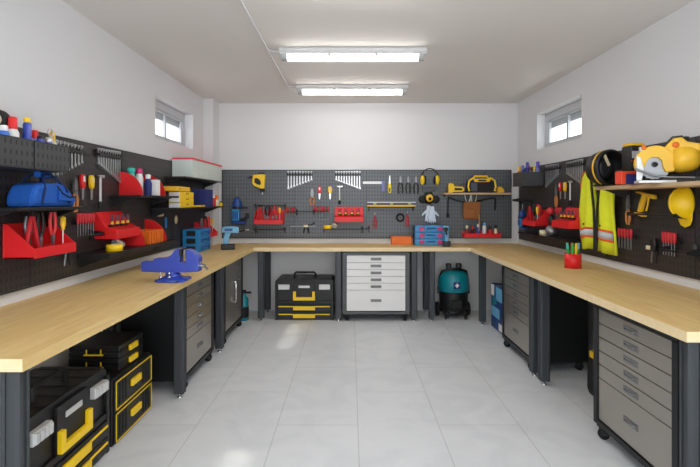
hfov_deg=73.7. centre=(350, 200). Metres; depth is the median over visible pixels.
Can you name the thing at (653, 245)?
clamp
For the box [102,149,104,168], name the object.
wrench
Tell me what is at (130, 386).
case
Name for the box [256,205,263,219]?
pliers
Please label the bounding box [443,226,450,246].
cordless drill
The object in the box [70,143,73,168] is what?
wrench
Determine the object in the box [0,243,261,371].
countertop
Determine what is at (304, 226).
clamp
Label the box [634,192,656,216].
gun
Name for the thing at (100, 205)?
hammer
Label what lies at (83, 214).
screwdriver
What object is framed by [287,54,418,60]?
diffuser
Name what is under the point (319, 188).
knife
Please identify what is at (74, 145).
wrench
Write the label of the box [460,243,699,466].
workbench
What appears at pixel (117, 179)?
wrench
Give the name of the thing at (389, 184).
utility knife
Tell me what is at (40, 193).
tool bag
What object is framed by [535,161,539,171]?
spray can
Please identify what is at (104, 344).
case
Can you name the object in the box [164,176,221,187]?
wall shelf
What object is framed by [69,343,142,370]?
case
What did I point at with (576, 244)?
marker pen
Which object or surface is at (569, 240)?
wall shelf
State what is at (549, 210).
holder
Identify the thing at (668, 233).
screwdriver
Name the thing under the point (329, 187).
knife
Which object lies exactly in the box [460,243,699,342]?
countertop
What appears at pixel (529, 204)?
clamp
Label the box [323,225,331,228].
tape roll
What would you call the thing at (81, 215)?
screwdriver
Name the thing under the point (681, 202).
hard hat
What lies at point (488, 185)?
radio
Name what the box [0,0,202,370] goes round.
wall
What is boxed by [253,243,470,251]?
countertop
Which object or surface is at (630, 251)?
pegboard
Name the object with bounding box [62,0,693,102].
ceiling
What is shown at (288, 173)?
tool rack
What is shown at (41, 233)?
pliers
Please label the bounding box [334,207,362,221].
holder
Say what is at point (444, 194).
wall shelf
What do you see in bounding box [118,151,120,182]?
wrench
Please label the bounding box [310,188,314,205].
garden snips
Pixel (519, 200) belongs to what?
wall rail
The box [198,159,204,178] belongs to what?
clear box
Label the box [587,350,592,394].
tote
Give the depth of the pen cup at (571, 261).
3.91 m
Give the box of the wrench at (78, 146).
[76,145,79,164]
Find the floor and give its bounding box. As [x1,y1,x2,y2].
[93,311,643,466]
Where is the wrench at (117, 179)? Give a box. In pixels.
[116,151,118,180]
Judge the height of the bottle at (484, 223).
0.189 m
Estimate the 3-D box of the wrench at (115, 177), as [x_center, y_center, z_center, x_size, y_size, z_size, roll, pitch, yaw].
[-1.835,-0.279,3.644,0.011,0.221,0.028,0,0,0]
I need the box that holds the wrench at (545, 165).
[545,165,546,187]
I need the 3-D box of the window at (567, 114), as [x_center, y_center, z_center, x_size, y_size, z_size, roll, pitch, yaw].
[2.377,-0.820,5.060,0.085,0.420,1.080,0,0,0]
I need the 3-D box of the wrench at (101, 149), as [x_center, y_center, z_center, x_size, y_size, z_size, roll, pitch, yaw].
[-1.835,-0.317,3.437,0.011,0.136,0.028,0,0,0]
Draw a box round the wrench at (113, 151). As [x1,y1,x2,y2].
[112,150,114,176]
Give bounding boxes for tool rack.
[58,143,85,154]
[95,150,122,159]
[287,172,312,175]
[335,172,360,175]
[543,165,560,170]
[564,161,584,167]
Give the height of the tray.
0.075 m
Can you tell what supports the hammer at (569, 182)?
hanging from the pegboard at (630, 251)
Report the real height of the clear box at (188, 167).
0.203 m
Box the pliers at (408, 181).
[405,176,410,193]
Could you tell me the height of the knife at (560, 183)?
0.175 m
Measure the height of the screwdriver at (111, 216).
0.073 m
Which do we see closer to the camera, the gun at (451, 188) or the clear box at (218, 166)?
the clear box at (218, 166)
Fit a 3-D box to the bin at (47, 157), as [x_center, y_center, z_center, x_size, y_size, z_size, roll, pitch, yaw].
[-1.752,-0.240,2.597,0.203,0.150,0.300,0,0,0]
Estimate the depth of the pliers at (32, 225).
2.55 m
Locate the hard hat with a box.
[668,188,694,227]
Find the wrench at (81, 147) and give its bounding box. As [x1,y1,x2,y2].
[80,146,82,163]
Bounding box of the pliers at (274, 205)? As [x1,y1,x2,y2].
[273,205,278,219]
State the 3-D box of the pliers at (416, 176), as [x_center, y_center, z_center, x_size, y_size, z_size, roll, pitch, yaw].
[0.871,-0.207,6.208,0.080,0.235,0.019,0,0,0]
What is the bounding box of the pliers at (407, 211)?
[405,211,408,226]
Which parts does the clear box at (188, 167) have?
lid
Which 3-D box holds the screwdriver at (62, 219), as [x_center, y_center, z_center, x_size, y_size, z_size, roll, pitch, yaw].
[-1.733,0.175,2.815,0.032,0.166,0.032,0,0,0]
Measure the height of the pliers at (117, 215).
0.073 m
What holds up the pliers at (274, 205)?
in the bin at (259, 220)
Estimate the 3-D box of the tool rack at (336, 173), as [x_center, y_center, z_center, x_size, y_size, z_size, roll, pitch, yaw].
[-0.034,-0.352,6.203,0.345,0.045,0.040,0,0,0]
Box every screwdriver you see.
[60,216,65,243]
[76,213,79,235]
[79,213,82,235]
[82,213,84,234]
[85,213,87,234]
[87,213,89,234]
[90,213,92,233]
[92,213,94,233]
[110,215,113,224]
[629,229,632,238]
[661,232,664,254]
[664,232,666,254]
[667,232,669,255]
[669,232,672,255]
[672,233,676,256]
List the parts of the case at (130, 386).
drawer, drawer, handle, handle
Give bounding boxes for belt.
[446,197,495,219]
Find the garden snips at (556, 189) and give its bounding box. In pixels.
[554,185,557,206]
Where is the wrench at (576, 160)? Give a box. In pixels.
[576,160,577,180]
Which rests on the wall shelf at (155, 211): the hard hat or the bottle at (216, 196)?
the bottle at (216, 196)
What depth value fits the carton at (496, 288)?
5.30 m
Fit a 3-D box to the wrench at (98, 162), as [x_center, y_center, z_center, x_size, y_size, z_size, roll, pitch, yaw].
[-1.835,-0.324,3.402,0.011,0.122,0.028,0,0,0]
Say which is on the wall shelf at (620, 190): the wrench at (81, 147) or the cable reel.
the cable reel
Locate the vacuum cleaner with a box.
[435,263,470,318]
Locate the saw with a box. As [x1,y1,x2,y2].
[633,135,699,183]
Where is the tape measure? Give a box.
[496,187,503,192]
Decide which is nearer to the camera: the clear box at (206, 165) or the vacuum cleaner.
the clear box at (206, 165)
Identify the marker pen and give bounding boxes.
[571,243,573,253]
[574,243,577,253]
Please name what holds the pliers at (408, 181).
attached to the pegboard at (276, 192)
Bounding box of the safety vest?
[579,171,617,255]
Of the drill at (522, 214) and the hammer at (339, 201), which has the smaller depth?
the drill at (522, 214)
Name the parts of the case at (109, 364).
handle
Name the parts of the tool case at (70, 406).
handle, name plate, carry handle, drawer, yellow pull, drawer, yellow pull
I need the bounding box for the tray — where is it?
[462,231,500,237]
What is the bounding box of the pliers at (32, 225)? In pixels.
[25,211,39,246]
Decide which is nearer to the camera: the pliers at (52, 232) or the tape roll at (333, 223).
the pliers at (52, 232)
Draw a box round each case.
[30,366,109,466]
[66,352,151,446]
[69,331,142,357]
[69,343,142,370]
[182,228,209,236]
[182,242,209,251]
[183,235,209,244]
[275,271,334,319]
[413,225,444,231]
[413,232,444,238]
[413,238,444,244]
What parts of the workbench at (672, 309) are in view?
leg, leg, leg, leg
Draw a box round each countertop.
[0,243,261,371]
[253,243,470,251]
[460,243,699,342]
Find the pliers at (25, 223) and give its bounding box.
[23,216,32,244]
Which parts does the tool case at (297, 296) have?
yellow pull, yellow pull, carry handle, drawer, drawer, handle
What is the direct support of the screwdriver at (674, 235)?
hanging from the tool rack
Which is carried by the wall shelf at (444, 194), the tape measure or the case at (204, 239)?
the tape measure
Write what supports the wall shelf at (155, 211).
attached to the pegboard at (15, 274)
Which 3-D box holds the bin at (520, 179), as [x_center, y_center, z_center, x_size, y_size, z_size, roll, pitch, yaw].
[2.087,-0.250,5.500,0.243,0.160,0.320,0,0,0]
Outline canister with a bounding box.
[241,290,250,320]
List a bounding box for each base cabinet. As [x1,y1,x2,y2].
[121,272,213,387]
[214,257,242,343]
[342,252,409,320]
[502,265,587,369]
[593,303,678,466]
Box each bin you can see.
[0,134,33,168]
[0,141,69,172]
[3,221,75,258]
[121,223,144,244]
[140,229,162,244]
[194,221,217,236]
[254,210,284,223]
[390,236,411,244]
[513,172,543,186]
[522,209,549,225]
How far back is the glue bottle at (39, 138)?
2.52 m
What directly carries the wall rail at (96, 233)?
attached to the pegboard at (15, 274)
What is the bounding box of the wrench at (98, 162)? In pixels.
[97,148,99,164]
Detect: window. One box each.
[155,99,184,146]
[545,99,580,146]
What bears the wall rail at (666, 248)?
attached to the pegboard at (630, 251)
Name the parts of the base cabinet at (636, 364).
handle plate, handle plate, handle plate, handle plate, handle plate, handle plate, drawer, drawer, drawer, drawer, drawer, drawer, trim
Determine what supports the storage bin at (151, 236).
on the wall shelf at (87, 258)
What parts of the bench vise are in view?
jaw plate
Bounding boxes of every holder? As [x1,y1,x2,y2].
[94,211,139,238]
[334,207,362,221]
[547,208,554,213]
[552,208,579,228]
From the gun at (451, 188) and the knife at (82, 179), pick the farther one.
the gun at (451, 188)
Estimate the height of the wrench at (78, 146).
0.138 m
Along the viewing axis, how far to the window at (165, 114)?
5.18 m
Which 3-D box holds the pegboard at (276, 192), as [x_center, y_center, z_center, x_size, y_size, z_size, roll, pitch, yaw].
[0.216,0.046,6.237,3.862,0.914,0.025,0,0,0]
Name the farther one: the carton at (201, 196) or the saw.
the carton at (201, 196)
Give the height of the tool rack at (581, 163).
0.045 m
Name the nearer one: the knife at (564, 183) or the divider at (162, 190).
the divider at (162, 190)
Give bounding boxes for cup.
[420,175,424,184]
[436,175,439,184]
[564,253,580,268]
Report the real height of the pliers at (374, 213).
0.210 m
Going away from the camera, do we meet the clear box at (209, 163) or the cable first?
the cable
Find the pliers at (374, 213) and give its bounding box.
[373,213,376,228]
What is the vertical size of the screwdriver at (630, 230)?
0.160 m
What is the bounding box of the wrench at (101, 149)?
[99,148,102,166]
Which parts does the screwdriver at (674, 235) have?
handle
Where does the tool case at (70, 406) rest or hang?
on the floor
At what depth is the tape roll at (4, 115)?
2.35 m
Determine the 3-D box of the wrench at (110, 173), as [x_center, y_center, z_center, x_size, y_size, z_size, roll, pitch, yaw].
[-1.835,-0.292,3.575,0.011,0.193,0.028,0,0,0]
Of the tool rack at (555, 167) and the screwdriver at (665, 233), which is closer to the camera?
the screwdriver at (665, 233)
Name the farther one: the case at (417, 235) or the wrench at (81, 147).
the case at (417, 235)
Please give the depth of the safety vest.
4.06 m
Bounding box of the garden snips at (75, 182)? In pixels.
[72,177,78,211]
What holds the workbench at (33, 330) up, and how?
on the floor
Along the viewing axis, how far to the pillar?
5.96 m
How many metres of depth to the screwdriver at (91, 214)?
3.27 m
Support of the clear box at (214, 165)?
on the wall shelf at (168, 179)
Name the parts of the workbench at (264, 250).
leg, leg, leg, leg, leg, leg, leg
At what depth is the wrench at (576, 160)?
4.51 m
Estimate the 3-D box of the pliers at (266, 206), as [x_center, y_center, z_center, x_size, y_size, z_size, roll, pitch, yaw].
[-1.085,0.158,6.121,0.071,0.191,0.038,0,0,0]
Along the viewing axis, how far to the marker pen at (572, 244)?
3.92 m
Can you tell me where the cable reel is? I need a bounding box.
[585,149,621,185]
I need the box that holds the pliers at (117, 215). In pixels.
[116,214,118,223]
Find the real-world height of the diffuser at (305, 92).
0.045 m
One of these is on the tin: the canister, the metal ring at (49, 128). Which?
the metal ring at (49, 128)
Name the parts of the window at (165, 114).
sash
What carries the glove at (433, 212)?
hanging from the pegboard at (276, 192)
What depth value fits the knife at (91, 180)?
3.30 m
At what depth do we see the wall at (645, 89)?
3.74 m
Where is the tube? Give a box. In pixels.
[49,131,56,144]
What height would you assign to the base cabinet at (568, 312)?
0.844 m
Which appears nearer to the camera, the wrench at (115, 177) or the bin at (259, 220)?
the wrench at (115, 177)
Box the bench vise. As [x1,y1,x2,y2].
[141,248,207,282]
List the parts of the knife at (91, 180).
handle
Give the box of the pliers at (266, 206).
[265,206,269,219]
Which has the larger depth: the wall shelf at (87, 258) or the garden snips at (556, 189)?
the garden snips at (556, 189)
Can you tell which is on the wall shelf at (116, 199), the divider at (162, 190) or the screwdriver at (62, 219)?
the divider at (162, 190)
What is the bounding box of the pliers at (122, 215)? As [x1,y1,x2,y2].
[121,214,124,222]
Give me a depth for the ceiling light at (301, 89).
5.26 m
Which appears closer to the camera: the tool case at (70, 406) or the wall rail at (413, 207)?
the tool case at (70, 406)
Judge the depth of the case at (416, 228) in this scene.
5.92 m
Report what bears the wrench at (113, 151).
hanging from the tool rack at (112, 155)
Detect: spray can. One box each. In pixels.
[0,125,9,135]
[8,116,18,136]
[32,130,37,140]
[525,162,528,171]
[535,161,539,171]
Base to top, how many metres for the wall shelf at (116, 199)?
0.090 m
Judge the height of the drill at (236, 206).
0.480 m
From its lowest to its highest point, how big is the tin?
0.187 m
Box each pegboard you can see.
[0,127,204,295]
[222,170,511,237]
[519,136,699,279]
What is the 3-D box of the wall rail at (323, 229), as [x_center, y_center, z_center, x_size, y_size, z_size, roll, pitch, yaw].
[-0.100,0.387,6.170,0.520,0.084,0.105,0,0,0]
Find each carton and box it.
[151,180,159,195]
[192,189,212,206]
[491,283,501,333]
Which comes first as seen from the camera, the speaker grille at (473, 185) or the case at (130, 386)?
the case at (130, 386)
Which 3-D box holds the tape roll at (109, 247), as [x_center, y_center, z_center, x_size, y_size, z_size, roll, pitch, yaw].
[-1.693,0.338,3.350,0.110,0.046,0.110,0,0,0]
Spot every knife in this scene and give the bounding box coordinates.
[79,174,85,199]
[88,175,94,199]
[317,186,321,198]
[328,186,331,198]
[388,176,390,192]
[558,182,561,198]
[563,182,566,198]
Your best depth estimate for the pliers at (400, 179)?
6.20 m
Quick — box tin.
[44,137,52,143]
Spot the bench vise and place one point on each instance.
(173, 265)
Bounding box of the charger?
[622,143,644,184]
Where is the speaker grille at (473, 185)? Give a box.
[471,183,476,190]
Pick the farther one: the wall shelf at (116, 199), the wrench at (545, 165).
the wrench at (545, 165)
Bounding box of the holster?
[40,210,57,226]
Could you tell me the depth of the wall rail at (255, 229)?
6.12 m
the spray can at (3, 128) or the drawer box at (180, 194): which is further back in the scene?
the drawer box at (180, 194)
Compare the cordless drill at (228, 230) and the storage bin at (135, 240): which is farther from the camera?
the cordless drill at (228, 230)
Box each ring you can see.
[47,128,53,136]
[396,213,404,221]
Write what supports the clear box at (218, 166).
on the wall shelf at (168, 179)
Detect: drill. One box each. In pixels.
[221,226,248,249]
[232,188,248,223]
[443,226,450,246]
[518,204,526,228]
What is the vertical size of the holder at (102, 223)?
0.195 m
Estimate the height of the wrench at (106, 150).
0.164 m
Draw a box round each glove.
[422,206,429,222]
[429,206,438,223]
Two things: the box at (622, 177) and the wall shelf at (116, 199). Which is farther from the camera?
the wall shelf at (116, 199)
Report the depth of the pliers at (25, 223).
2.59 m
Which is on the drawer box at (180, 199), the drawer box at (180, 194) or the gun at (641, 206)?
the drawer box at (180, 194)
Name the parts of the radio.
yellow frame, handle, panel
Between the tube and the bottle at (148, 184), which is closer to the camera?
the tube
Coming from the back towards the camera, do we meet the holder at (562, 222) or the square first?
the square
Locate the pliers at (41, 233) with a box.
[36,212,44,245]
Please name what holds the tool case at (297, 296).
on the floor
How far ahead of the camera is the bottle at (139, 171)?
3.88 m
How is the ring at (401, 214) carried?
hanging from the pegboard at (276, 192)
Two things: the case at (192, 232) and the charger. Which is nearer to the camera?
the charger
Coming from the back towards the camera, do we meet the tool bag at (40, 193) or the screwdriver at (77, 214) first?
the screwdriver at (77, 214)
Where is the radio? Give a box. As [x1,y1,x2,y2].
[466,172,496,192]
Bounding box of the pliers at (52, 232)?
[48,212,56,243]
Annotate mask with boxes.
[419,192,439,203]
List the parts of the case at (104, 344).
handle, handle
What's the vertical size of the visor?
0.075 m
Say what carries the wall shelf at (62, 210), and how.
attached to the pegboard at (15, 274)
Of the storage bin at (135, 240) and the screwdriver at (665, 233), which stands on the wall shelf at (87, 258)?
the storage bin at (135, 240)
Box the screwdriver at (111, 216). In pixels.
[110,215,113,224]
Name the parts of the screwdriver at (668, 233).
handle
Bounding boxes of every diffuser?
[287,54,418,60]
[303,90,401,94]
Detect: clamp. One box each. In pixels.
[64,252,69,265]
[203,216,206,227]
[290,222,315,232]
[527,203,531,220]
[646,239,658,263]
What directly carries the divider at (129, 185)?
on the wall shelf at (116, 199)
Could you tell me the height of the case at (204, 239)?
0.082 m
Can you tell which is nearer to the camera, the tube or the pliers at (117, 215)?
the tube
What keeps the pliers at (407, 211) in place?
attached to the pegboard at (276, 192)
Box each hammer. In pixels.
[97,175,104,208]
[337,186,342,203]
[568,181,572,205]
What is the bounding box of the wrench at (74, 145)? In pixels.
[73,144,76,166]
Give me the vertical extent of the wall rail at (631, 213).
0.084 m
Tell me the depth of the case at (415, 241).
5.92 m
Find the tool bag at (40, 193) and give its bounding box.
[7,171,75,206]
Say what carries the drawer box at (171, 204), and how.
on the wall shelf at (155, 211)
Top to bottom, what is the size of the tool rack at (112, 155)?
0.045 m
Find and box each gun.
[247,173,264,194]
[448,181,463,192]
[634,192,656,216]
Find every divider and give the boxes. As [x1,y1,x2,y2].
[119,172,142,194]
[144,175,165,195]
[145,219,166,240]
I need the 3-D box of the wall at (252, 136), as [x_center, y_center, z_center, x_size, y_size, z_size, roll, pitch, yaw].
[0.177,0.084,6.350,4.555,2.773,0.200,0,0,0]
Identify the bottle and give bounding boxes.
[22,117,32,139]
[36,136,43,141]
[127,168,134,176]
[135,168,143,188]
[144,174,151,194]
[215,195,218,205]
[482,222,485,233]
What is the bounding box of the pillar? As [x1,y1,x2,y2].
[203,99,218,244]
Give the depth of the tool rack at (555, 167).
5.01 m
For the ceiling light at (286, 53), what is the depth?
3.97 m
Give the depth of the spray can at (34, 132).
2.56 m
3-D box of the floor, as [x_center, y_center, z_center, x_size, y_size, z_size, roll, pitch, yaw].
[0.177,1.520,2.425,4.715,0.100,8.050,0,0,0]
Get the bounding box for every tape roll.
[0,110,9,125]
[106,244,122,251]
[111,239,124,246]
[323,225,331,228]
[331,222,337,228]
[539,230,547,235]
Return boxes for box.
[164,186,189,191]
[169,192,193,196]
[169,197,193,201]
[169,202,193,207]
[172,158,198,177]
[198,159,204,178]
[204,161,208,179]
[208,162,213,179]
[213,163,217,180]
[217,164,221,180]
[615,170,635,184]
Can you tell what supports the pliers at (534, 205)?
in the bin at (542, 220)
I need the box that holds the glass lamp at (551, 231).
[545,225,557,236]
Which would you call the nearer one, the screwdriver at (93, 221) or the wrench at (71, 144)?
the wrench at (71, 144)
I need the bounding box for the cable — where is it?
[240,0,295,87]
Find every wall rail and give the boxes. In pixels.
[69,230,103,240]
[254,203,285,208]
[254,227,285,232]
[323,229,362,232]
[369,206,414,210]
[512,198,532,203]
[627,211,684,220]
[660,245,699,256]
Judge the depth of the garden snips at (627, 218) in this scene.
3.69 m
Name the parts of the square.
blade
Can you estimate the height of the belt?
0.303 m
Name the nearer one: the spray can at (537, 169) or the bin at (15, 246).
the bin at (15, 246)
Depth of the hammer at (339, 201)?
6.20 m
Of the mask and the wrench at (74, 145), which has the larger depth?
the mask
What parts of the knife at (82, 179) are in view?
handle, blade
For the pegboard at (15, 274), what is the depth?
3.31 m
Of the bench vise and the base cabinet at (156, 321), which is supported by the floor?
the base cabinet at (156, 321)
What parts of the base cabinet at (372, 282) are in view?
trim, drawer, drawer, drawer, drawer, handle plate, drawer, drawer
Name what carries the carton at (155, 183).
on the wall shelf at (116, 199)
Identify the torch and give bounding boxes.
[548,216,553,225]
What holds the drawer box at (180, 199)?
on the drawer box at (171, 204)
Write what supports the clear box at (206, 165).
on the wall shelf at (168, 179)
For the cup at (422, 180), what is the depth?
6.14 m
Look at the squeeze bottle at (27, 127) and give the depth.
2.47 m
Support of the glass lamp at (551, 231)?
on the wall shelf at (569, 240)
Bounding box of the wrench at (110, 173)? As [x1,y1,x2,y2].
[109,150,111,174]
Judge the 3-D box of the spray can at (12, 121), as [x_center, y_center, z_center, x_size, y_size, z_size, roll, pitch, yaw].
[-1.710,-0.297,2.365,0.056,0.255,0.056,0,0,0]
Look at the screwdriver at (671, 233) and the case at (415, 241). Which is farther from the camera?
the case at (415, 241)
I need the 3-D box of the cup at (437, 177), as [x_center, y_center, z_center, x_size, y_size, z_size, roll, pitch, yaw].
[1.147,-0.271,6.173,0.064,0.128,0.086,0,0,0]
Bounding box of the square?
[363,181,384,191]
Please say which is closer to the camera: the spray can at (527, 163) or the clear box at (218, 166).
the spray can at (527, 163)
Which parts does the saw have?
blade, plate, arm, lock lever, handle, motor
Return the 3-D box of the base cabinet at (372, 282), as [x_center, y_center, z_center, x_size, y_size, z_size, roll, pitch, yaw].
[0.319,1.047,5.938,0.834,0.844,0.504,0,0,0]
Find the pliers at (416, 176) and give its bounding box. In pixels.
[413,176,418,193]
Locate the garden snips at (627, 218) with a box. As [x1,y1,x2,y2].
[625,195,630,224]
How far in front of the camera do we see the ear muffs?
6.15 m
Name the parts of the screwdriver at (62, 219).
handle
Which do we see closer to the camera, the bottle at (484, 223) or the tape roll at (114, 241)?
the tape roll at (114, 241)
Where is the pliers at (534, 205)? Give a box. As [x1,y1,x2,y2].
[533,204,535,220]
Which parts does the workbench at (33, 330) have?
leg, leg, leg, leg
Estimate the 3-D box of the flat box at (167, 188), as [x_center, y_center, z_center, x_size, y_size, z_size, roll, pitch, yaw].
[-1.718,-0.113,4.560,0.190,0.045,0.340,0,0,0]
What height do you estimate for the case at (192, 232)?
0.082 m
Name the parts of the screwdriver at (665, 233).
handle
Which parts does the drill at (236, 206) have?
motor, handle, handle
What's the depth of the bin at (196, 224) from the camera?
5.71 m
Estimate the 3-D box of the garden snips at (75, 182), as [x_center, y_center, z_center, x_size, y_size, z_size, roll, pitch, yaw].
[-1.838,-0.042,3.120,0.030,0.237,0.070,0,0,0]
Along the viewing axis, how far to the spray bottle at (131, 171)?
3.78 m
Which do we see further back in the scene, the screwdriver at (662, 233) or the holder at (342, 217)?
the holder at (342, 217)
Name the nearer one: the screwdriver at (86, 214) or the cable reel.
the screwdriver at (86, 214)
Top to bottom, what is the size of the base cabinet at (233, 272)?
0.844 m
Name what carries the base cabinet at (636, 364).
on the floor
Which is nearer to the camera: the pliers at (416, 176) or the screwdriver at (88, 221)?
the screwdriver at (88, 221)
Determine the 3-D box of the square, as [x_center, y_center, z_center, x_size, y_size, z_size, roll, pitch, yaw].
[0.310,-0.190,6.211,0.290,0.140,0.016,0,0,0]
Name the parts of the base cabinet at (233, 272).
door, frame, handle, drawer, drawer, drawer, drawer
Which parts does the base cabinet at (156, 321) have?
drawer, drawer, drawer, drawer, drawer, drawer, frame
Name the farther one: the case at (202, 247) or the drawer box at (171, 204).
the case at (202, 247)
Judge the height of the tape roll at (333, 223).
0.080 m
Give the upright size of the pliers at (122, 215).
0.073 m
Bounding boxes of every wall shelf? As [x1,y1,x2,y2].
[0,206,87,216]
[78,239,177,267]
[110,195,178,206]
[150,206,223,217]
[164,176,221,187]
[441,193,510,196]
[518,232,579,245]
[595,181,699,197]
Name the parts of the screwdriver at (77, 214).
handle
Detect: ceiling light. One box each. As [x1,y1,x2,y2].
[279,47,426,60]
[296,85,407,94]
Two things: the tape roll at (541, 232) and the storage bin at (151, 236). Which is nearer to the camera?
the storage bin at (151, 236)
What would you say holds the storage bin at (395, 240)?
on the workbench at (264, 250)
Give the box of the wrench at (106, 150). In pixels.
[104,149,107,170]
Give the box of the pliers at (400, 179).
[398,176,402,193]
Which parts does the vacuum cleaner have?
tank, carry handle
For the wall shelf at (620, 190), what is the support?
attached to the pegboard at (630, 251)
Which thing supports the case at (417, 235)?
on the case at (415, 241)
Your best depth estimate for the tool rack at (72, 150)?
3.10 m
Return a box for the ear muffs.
[420,168,439,184]
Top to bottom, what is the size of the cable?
0.024 m
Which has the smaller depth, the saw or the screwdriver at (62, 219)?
the screwdriver at (62, 219)
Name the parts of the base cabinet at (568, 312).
trim, frame, drawer, drawer, drawer, drawer, drawer, drawer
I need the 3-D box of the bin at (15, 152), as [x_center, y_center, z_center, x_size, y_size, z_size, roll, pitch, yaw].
[-1.752,-0.240,2.285,0.203,0.150,0.300,0,0,0]
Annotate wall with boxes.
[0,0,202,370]
[219,103,517,310]
[518,0,699,356]
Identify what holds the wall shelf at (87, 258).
attached to the pegboard at (15, 274)
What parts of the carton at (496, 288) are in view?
pale blue panel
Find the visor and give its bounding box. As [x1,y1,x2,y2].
[422,187,436,192]
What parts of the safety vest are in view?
panel, orange trim, orange trim, panel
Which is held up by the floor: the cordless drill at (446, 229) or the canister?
the canister
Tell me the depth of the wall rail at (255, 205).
6.12 m
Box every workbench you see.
[0,243,261,466]
[253,243,470,320]
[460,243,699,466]
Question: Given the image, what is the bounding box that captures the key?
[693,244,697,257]
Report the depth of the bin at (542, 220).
5.17 m
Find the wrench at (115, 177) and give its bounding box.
[114,151,116,178]
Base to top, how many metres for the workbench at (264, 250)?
0.900 m

